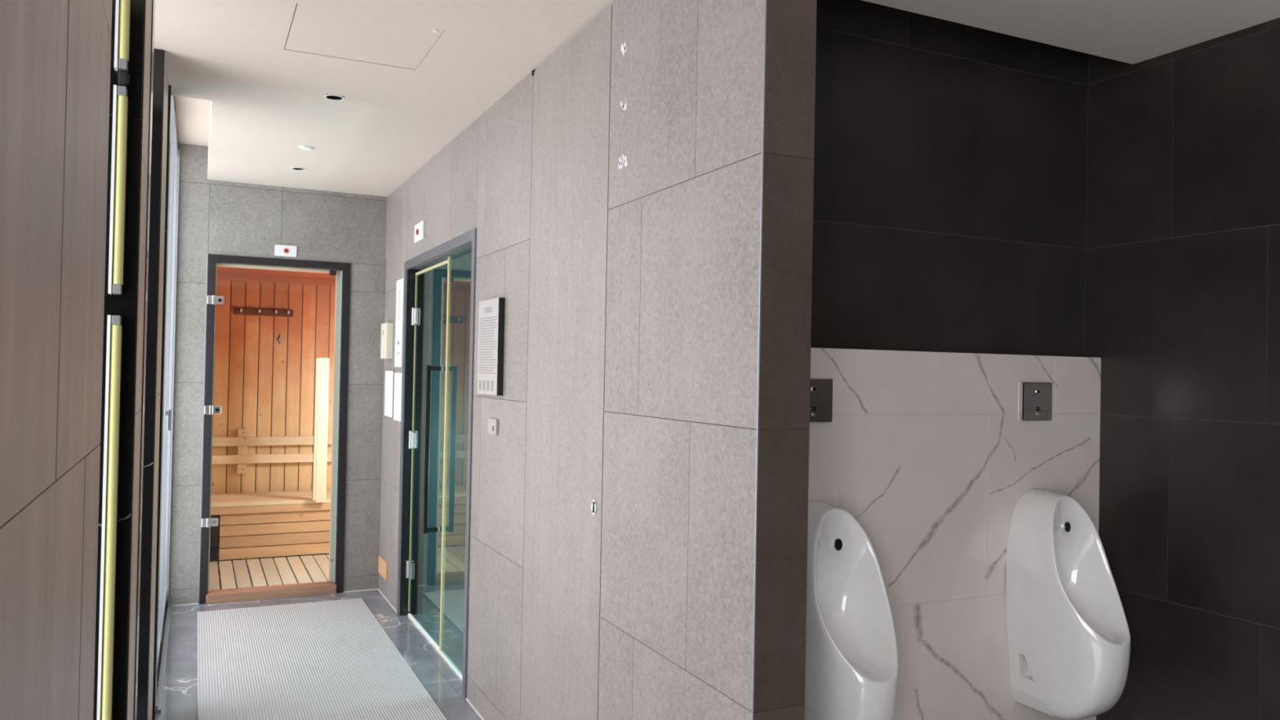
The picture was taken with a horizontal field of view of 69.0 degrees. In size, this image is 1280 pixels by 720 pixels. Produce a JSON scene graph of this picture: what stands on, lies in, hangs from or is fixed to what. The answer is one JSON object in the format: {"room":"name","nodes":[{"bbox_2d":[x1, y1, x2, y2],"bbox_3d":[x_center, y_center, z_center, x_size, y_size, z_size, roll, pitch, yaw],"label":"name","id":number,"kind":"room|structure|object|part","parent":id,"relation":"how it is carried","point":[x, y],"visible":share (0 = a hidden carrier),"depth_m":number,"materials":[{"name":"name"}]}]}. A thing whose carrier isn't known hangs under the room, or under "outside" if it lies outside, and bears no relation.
{"room":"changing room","nodes":[
{"label":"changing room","id":0,"kind":"room"},
{"bbox_2d":[0,0,112,719],"bbox_3d":[-0.687,0.164,0.799,0.295,2.545,1.135,1,-1,-25],"label":"wall","id":1,"kind":"structure","parent":0,"point":[55,55],"depth_m":0.88,"materials":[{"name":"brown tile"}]},
{"bbox_2d":[125,0,151,719],"bbox_3d":[-1.363,0.169,2.219,0.295,2.545,0.268,1,-1,-25],"label":"wall","id":2,"kind":"structure","parent":0,"point":[148,3],"depth_m":2.25,"materials":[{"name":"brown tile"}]},
{"bbox_2d":[96,315,121,719],"bbox_3d":[-1.212,0.621,2.116,0.028,1.445,0.028,1,-1,-25],"label":"tube","id":3,"kind":"object","parent":2,"relation":"attached to","point":[109,502],"visible":1,"depth_m":2.11,"materials":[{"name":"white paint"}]},
{"bbox_2d":[107,84,128,294],"bbox_3d":[-1.192,-0.388,2.129,0.028,0.474,0.028,1,-1,-25],"label":"tube","id":4,"kind":"object","parent":2,"relation":"attached to","point":[116,255],"visible":1,"depth_m":2.12,"materials":[{"name":"white paint"}]},
{"bbox_2d":[93,0,144,719],"bbox_3d":[-1.305,0.169,2.094,0.292,2.545,0.008,1,-1,-25],"label":"trim","id":5,"kind":"structure","parent":2,"relation":"attached to","point":[124,304],"depth_m":2.15,"materials":[{"name":"black metal"}]},
{"bbox_2d":[114,0,130,71],"bbox_3d":[-1.183,-0.875,2.135,0.028,0.422,0.028,1,-1,-25],"label":"tube","id":6,"kind":"object","parent":2,"relation":"attached to","point":[122,6],"visible":1,"depth_m":2.12,"materials":[{"name":"white paint"}]},
{"bbox_2d":[117,70,129,87],"bbox_3d":[-1.184,-0.644,2.137,0.023,0.034,0.022,1,-1,-25],"label":"connector","id":7,"kind":"object","parent":2,"relation":"attached to","point":[123,77],"visible":0.92,"depth_m":2.13,"materials":[{"name":"black plastic"}]},
{"bbox_2d":[133,0,155,719],"bbox_3d":[-1.442,0.170,2.387,0.298,2.545,0.104,1,-1,-25],"label":"trim","id":8,"kind":"structure","parent":2,"relation":"attached to","point":[135,685],"depth_m":2.42,"materials":[{"name":"black metal"}]},
{"bbox_2d":[146,50,168,719],"bbox_3d":[-1.938,0.173,3.424,0.295,2.545,0.450,1,-1,-25],"label":"wall","id":9,"kind":"structure","parent":0,"point":[165,102],"depth_m":3.43,"materials":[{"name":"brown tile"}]},
{"bbox_2d":[136,48,164,719],"bbox_3d":[-1.840,0.172,3.217,0.292,2.545,0.008,1,-1,-25],"label":"trim","id":10,"kind":"structure","parent":9,"relation":"attached to","point":[158,59],"depth_m":3.27,"materials":[{"name":"black metal"}]},
{"bbox_2d":[151,84,172,719],"bbox_3d":[-2.063,0.072,3.703,0.304,2.750,0.160,1,-1,-25],"label":"trim","id":11,"kind":"structure","parent":9,"relation":"attached to","point":[170,95],"depth_m":3.70,"materials":[{"name":"black metal"}]},
{"bbox_2d":[173,95,179,149],"bbox_3d":[-2.520,0.070,4.659,0.301,2.760,1.960,1,-1,-25],"label":"window surround","id":12,"kind":"object","parent":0,"point":[174,96],"visible":0.07,"depth_m":4.92,"materials":[{"name":"grey metal"}]},
{"bbox_2d":[155,95,179,712],"bbox_3d":[-2.377,0.103,4.673,0.087,2.700,1.859,1,-1,-25],"label":"window","id":13,"kind":"structure","parent":12,"relation":"attached to","point":[175,152],"depth_m":4.66,"materials":[{"name":"glass"}]},
{"bbox_3d":[-2.015,0.256,3.974,0.028,0.090,0.030,1,-1,-25],"label":"handle","id":14,"kind":"part","parent":13,"relation":"part of","materials":[{"name":"metal"}]},
{"bbox_2d":[176,96,210,146],"bbox_3d":[-2.427,-1.321,4.682,0.485,0.055,1.913,1,-1,-25],"label":"ceiling","id":15,"kind":"structure","parent":0,"point":[193,114],"depth_m":5.01,"materials":[{"name":"paint"}]},
{"bbox_2d":[209,280,335,552],"bbox_3d":[-2.909,0.412,7.269,2.220,2.125,0.031,1,-1,-25],"label":"wall","id":16,"kind":"structure","parent":0,"point":[263,386],"depth_m":7.26,"materials":[{"name":"brown wood"}]},
{"bbox_2d":[235,307,293,316],"bbox_3d":[-2.905,-0.369,7.214,0.418,0.050,0.077,1,-1,-25],"label":"hook rail","id":17,"kind":"object","parent":16,"relation":"attached to","point":[238,311],"visible":1,"depth_m":7.22,"materials":[{"name":"brown wood"}]},
{"bbox_2d":[212,428,332,474],"bbox_3d":[-2.867,0.703,7.224,2.130,0.345,0.084,1,-1,-25],"label":"rail","id":18,"kind":"object","parent":16,"relation":"attached to","point":[242,441],"visible":0.38,"depth_m":7.14,"materials":[{"name":"brown wood"}]},
{"bbox_3d":[-2.854,0.762,7.196,2.130,0.067,0.022,1,-1,-25],"label":"rail","id":19,"kind":"part","parent":18,"relation":"part of","materials":[{"name":"brown wood"}]},
{"bbox_3d":[-2.852,0.627,7.197,2.130,0.067,0.022,1,-1,-25],"label":"rail","id":20,"kind":"part","parent":18,"relation":"part of","materials":[{"name":"brown wood"}]},
{"bbox_2d":[216,273,335,285],"bbox_3d":[-2.853,-0.626,7.266,2.170,0.044,0.029,1,-1,-25],"label":"trim","id":21,"kind":"structure","parent":16,"relation":"attached to","point":[220,276],"depth_m":7.26,"materials":[{"name":"brown wood"}]},
{"bbox_2d":[278,333,283,344],"bbox_3d":[-2.811,-0.163,7.289,0.034,0.080,0.021,1,-1,-25],"label":"thermometer","id":22,"kind":"object","parent":16,"relation":"attached to","point":[281,340],"visible":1,"depth_m":7.28,"materials":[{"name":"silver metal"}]},
{"bbox_2d":[165,143,386,606],"bbox_3d":[-2.242,0.090,5.819,1.232,2.760,0.090,1,-1,-25],"label":"wall","id":23,"kind":"structure","parent":0,"point":[215,217],"depth_m":5.77,"materials":[{"name":"grey stone"}]},
{"bbox_2d":[198,253,351,604],"bbox_3d":[-2.264,0.419,5.799,0.834,2.101,0.126,1,-1,-25],"label":"door","id":24,"kind":"structure","parent":23,"relation":"in","point":[342,271],"depth_m":5.90,"materials":[{"name":"metal"}]},
{"bbox_2d":[274,244,297,257],"bbox_3d":[-2.199,-0.678,5.783,0.128,0.070,0.017,1,-1,-25],"label":"plate","id":25,"kind":"object","parent":23,"relation":"attached to","point":[280,250],"visible":1,"depth_m":5.78,"materials":[{"name":"white plastic"}]},
{"bbox_2d":[217,266,335,279],"bbox_3d":[-2.537,-0.666,6.605,2.170,0.030,1.557,1,-1,-25],"label":"ceiling","id":26,"kind":"structure","parent":0,"point":[225,270],"depth_m":7.00,"materials":[{"name":"brown wood"}]},
{"bbox_2d":[209,552,378,589],"bbox_3d":[-2.594,1.514,6.609,2.370,0.079,1.627,1,-1,-25],"label":"floor","id":27,"kind":"structure","parent":0,"point":[213,556],"depth_m":6.90,"materials":[{"name":"wood"}]},
{"bbox_2d":[208,554,328,590],"bbox_3d":[-2.284,1.450,6.365,1.616,0.052,0.915,1,-1,-25],"label":"duckboard","id":28,"kind":"object","parent":27,"relation":"on","point":[317,566],"visible":0.39,"depth_m":6.25,"materials":[{"name":"brown wood"}]},
{"bbox_2d":[210,489,330,564],"bbox_3d":[-2.759,1.246,6.970,2.150,0.455,0.595,1,-1,-25],"label":"bench","id":29,"kind":"object","parent":27,"relation":"on","point":[249,508],"visible":0.27,"depth_m":6.73,"materials":[{"name":"brown wood"}]},
{"bbox_3d":[-3.400,1.244,6.687,0.730,0.427,0.555,1,-1,-25],"label":"panel","id":30,"kind":"part","parent":29,"relation":"part of","materials":[{"name":"brown wood"}]},
{"bbox_2d":[311,357,328,502],"bbox_3d":[-2.336,0.512,6.814,0.094,1.057,0.054,1,-1,-25],"label":"post","id":31,"kind":"object","parent":29,"relation":"attached to","point":[318,488],"visible":1,"depth_m":6.80,"materials":[{"name":"brown wood"}]},
{"bbox_2d":[155,589,482,719],"bbox_3d":[0.359,1.514,2.160,3.475,0.080,8.799,1,-1,-25],"label":"floor","id":32,"kind":"structure","parent":0,"point":[442,682],"depth_m":4.78,"materials":[{"name":"stone"}]},
{"bbox_2d":[205,581,336,604],"bbox_3d":[-2.284,1.441,5.784,0.748,0.055,0.130,1,-1,-25],"label":"threshold","id":33,"kind":"object","parent":32,"relation":"on","point":[281,591],"visible":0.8,"depth_m":5.74,"materials":[{"name":"brown wood"}]},
{"bbox_2d":[197,598,447,719],"bbox_3d":[-1.093,1.457,3.374,0.919,0.008,4.840,1,-1,-25],"label":"floor mat","id":34,"kind":"object","parent":32,"relation":"on","point":[334,660],"visible":1,"depth_m":4.39,"materials":[{"name":"grey rubber"}]},
{"bbox_2d":[378,265,386,555],"bbox_3d":[-2.223,0.408,5.889,2.170,2.125,0.019,1,-1,-25],"label":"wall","id":35,"kind":"structure","parent":0,"point":[385,265],"depth_m":6.13,"materials":[{"name":"grey tile"}]},
{"bbox_2d":[422,253,471,595],"bbox_3d":[-0.337,0.300,5.266,1.466,2.400,2.100,1,-1,-25],"label":"wall","id":36,"kind":"structure","parent":0,"point":[460,293],"depth_m":5.95,"materials":[{"name":"teal glass"}]},
{"bbox_2d":[378,0,766,719],"bbox_3d":[-0.649,0.206,4.054,0.130,2.545,4.466,1,-1,-25],"label":"wall","id":37,"kind":"structure","parent":0,"point":[682,353],"depth_m":2.48,"materials":[{"name":"grey tile"}]},
{"bbox_2d":[171,588,484,719],"bbox_3d":[-1.280,1.461,3.752,1.213,0.004,4.464,1,-1,-25],"label":"trim","id":38,"kind":"structure","parent":37,"relation":"attached to","point":[374,588],"depth_m":5.55,"materials":[{"name":"white paint"}]},
{"bbox_2d":[377,555,387,581],"bbox_3d":[-1.624,1.313,5.877,0.012,0.110,0.275,1,-1,-25],"label":"air vent","id":39,"kind":"object","parent":37,"relation":"in","point":[383,565],"visible":1,"depth_m":5.84,"materials":[{"name":"orange paint"}]},
{"bbox_2d":[380,322,393,359],"bbox_3d":[-1.585,-0.119,5.830,0.047,0.222,0.180,1,-1,-25],"label":"control box","id":40,"kind":"object","parent":37,"relation":"attached to","point":[387,329],"visible":1,"depth_m":5.75,"materials":[{"name":"beige plastic"}]},
{"bbox_2d":[383,369,394,419],"bbox_3d":[-1.573,0.211,5.833,0.007,0.303,0.301,1,-1,-25],"label":"framed notice","id":41,"kind":"object","parent":37,"relation":"attached to","point":[388,390],"visible":1,"depth_m":5.83,"materials":[{"name":"white paper"}]},
{"bbox_2d":[393,373,402,422],"bbox_3d":[-1.451,0.221,5.580,0.004,0.287,0.235,1,-1,-25],"label":"notice","id":42,"kind":"object","parent":37,"relation":"attached to","point":[397,376],"visible":1,"depth_m":5.58,"materials":[{"name":"white paper"}]},
{"bbox_2d":[394,278,404,367],"bbox_3d":[-1.446,-0.220,5.593,0.005,0.525,0.210,1,-1,-25],"label":"notice","id":43,"kind":"object","parent":37,"relation":"attached to","point":[400,283],"visible":1,"depth_m":5.58,"materials":[{"name":"white paper"}]},
{"bbox_2d":[413,220,425,243],"bbox_3d":[-1.213,-0.703,5.107,0.024,0.098,0.215,1,-1,-25],"label":"plate","id":44,"kind":"object","parent":37,"relation":"attached to","point":[420,228],"visible":1,"depth_m":5.07,"materials":[{"name":"white plastic"}]},
{"bbox_2d":[396,227,476,698],"bbox_3d":[-1.020,0.452,4.783,0.159,2.056,1.525,1,-1,-25],"label":"door","id":45,"kind":"structure","parent":37,"relation":"in","point":[416,372],"depth_m":5.40,"materials":[{"name":"black metal"}]},
{"bbox_3d":[-1.070,0.459,4.795,0.078,0.862,0.022,1,-1,-25],"label":"handle","id":46,"kind":"part","parent":45,"relation":"part of","materials":[{"name":"black metal"}]},
{"bbox_2d":[477,297,505,395],"bbox_3d":[-0.609,-0.053,3.802,0.027,0.387,0.282,1,-1,-25],"label":"sign","id":47,"kind":"object","parent":37,"relation":"attached to","point":[491,312],"visible":1,"depth_m":3.75,"materials":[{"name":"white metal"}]},
{"bbox_2d":[488,417,498,435],"bbox_3d":[-0.595,0.269,3.770,0.014,0.063,0.110,1,-1,-25],"label":"switch plate","id":48,"kind":"object","parent":37,"relation":"attached to","point":[493,424],"visible":1,"depth_m":3.75,"materials":[{"name":"white plastic"}]},
{"bbox_2d":[520,4,612,719],"bbox_3d":[-0.211,0.203,3.118,0.130,2.545,0.721,1,-1,-25],"label":"door","id":49,"kind":"structure","parent":37,"relation":"in","point":[566,391],"depth_m":3.05,"materials":[{"name":"grey tile"}]},
{"bbox_2d":[618,154,626,169],"bbox_3d":[-0.050,-0.574,2.685,0.001,0.041,0.062,1,-1,-25],"label":"glue mark","id":50,"kind":"object","parent":37,"relation":"attached to","point":[622,157],"visible":1,"depth_m":2.69,"materials":[{"name":"white paper"}]},
{"bbox_2d":[621,42,626,55],"bbox_3d":[-0.048,-0.902,2.698,0.001,0.038,0.038,1,-1,-25],"label":"glue mark","id":51,"kind":"object","parent":37,"relation":"attached to","point":[623,48],"visible":1,"depth_m":2.70,"materials":[{"name":"white paper"}]},
{"bbox_2d":[620,97,626,110],"bbox_3d":[-0.048,-0.735,2.689,0.001,0.037,0.044,1,-1,-25],"label":"glue mark","id":52,"kind":"object","parent":37,"relation":"attached to","point":[624,106],"visible":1,"depth_m":2.68,"materials":[{"name":"white paper"}]},
{"bbox_2d":[751,0,766,719],"bbox_3d":[0.253,0.198,2.009,0.003,2.545,0.004,1,-1,-25],"label":"trim","id":53,"kind":"structure","parent":37,"relation":"attached to","point":[765,1],"depth_m":2.01,"materials":[{"name":"metal"}]},
{"bbox_2d":[154,0,1279,196],"bbox_3d":[0.345,-1.198,2.218,3.375,0.255,8.900,1,-1,-25],"label":"ceiling","id":54,"kind":"structure","parent":0,"point":[267,99],"depth_m":3.37,"materials":[{"name":"paint"}]},
{"bbox_2d":[290,166,306,170],"bbox_3d":[-1.923,-1.103,5.241,0.082,0.058,0.082,1,-1,-25],"label":"recessed light","id":55,"kind":"object","parent":54,"relation":"in","point":[292,167],"visible":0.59,"depth_m":5.26,"materials":[{"name":"white paint"}]},
{"bbox_2d":[297,145,315,150],"bbox_3d":[-1.692,-1.074,4.725,0.084,0.010,0.084,1,-1,-25],"label":"ceiling sensor","id":56,"kind":"object","parent":54,"relation":"attached to","point":[301,147],"visible":1,"depth_m":4.70,"materials":[{"name":"plastic"}]},
{"bbox_2d":[324,93,344,101],"bbox_3d":[-1.258,-1.107,3.835,0.082,0.058,0.082,1,-1,-25],"label":"recessed light","id":57,"kind":"object","parent":54,"relation":"in","point":[331,97],"visible":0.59,"depth_m":3.86,"materials":[{"name":"white paint"}]},
{"bbox_2d":[284,3,444,69],"bbox_3d":[-0.941,-1.103,3.154,0.480,0.042,0.487,1,-1,-25],"label":"ceiling hatch","id":58,"kind":"object","parent":54,"relation":"attached to","point":[313,29],"visible":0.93,"depth_m":3.13,"materials":[{"name":"paint"}]},
{"bbox_2d":[753,0,817,719],"bbox_3d":[0.314,0.199,2.042,0.133,2.545,0.008,1,-1,-25],"label":"wall","id":59,"kind":"structure","parent":0,"point":[781,575],"depth_m":2.04,"materials":[{"name":"brown wood"}]},
{"bbox_2d":[810,0,1088,356],"bbox_3d":[0.827,-0.005,3.086,1.945,3.000,0.120,1,-1,-25],"label":"wall","id":60,"kind":"structure","parent":0,"point":[949,196],"depth_m":3.11,"materials":[{"name":"grey tile"}]},
{"bbox_2d":[808,347,1101,719],"bbox_3d":[0.859,0.733,2.992,1.692,1.522,0.068,1,-1,-25],"label":"wall","id":61,"kind":"structure","parent":0,"point":[932,454],"depth_m":3.03,"materials":[{"name":"white stone"}]},
{"bbox_2d":[809,377,832,422],"bbox_3d":[0.517,0.120,2.785,0.139,0.131,0.015,1,-1,-25],"label":"flush plate","id":62,"kind":"object","parent":61,"relation":"attached to","point":[820,389],"visible":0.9,"depth_m":2.79,"materials":[{"name":"metal"}]},
{"bbox_2d":[804,499,897,719],"bbox_3d":[0.578,0.776,2.629,0.262,0.716,0.345,1,-1,-25],"label":"urinal","id":63,"kind":"object","parent":61,"relation":"attached to","point":[851,655],"visible":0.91,"depth_m":2.62,"materials":[{"name":"white ceramic"}]},
{"bbox_2d":[1020,382,1052,420],"bbox_3d":[1.357,0.142,3.185,0.139,0.131,0.015,1,-1,-25],"label":"flush plate","id":64,"kind":"object","parent":61,"relation":"attached to","point":[1036,397],"visible":1,"depth_m":3.18,"materials":[{"name":"metal"}]},
{"bbox_2d":[1005,488,1130,719],"bbox_3d":[1.417,0.797,3.029,0.262,0.716,0.345,1,-1,-25],"label":"urinal","id":65,"kind":"object","parent":61,"relation":"attached to","point":[1068,637],"visible":1,"depth_m":3.02,"materials":[{"name":"white ceramic"}]},
{"bbox_2d":[1084,17,1279,719],"bbox_3d":[2.743,0.008,1.185,0.120,3.000,5.020,1,-1,-25],"label":"wall","id":66,"kind":"structure","parent":0,"point":[1182,296],"depth_m":3.03,"materials":[{"name":"grey tile"}]}
]}

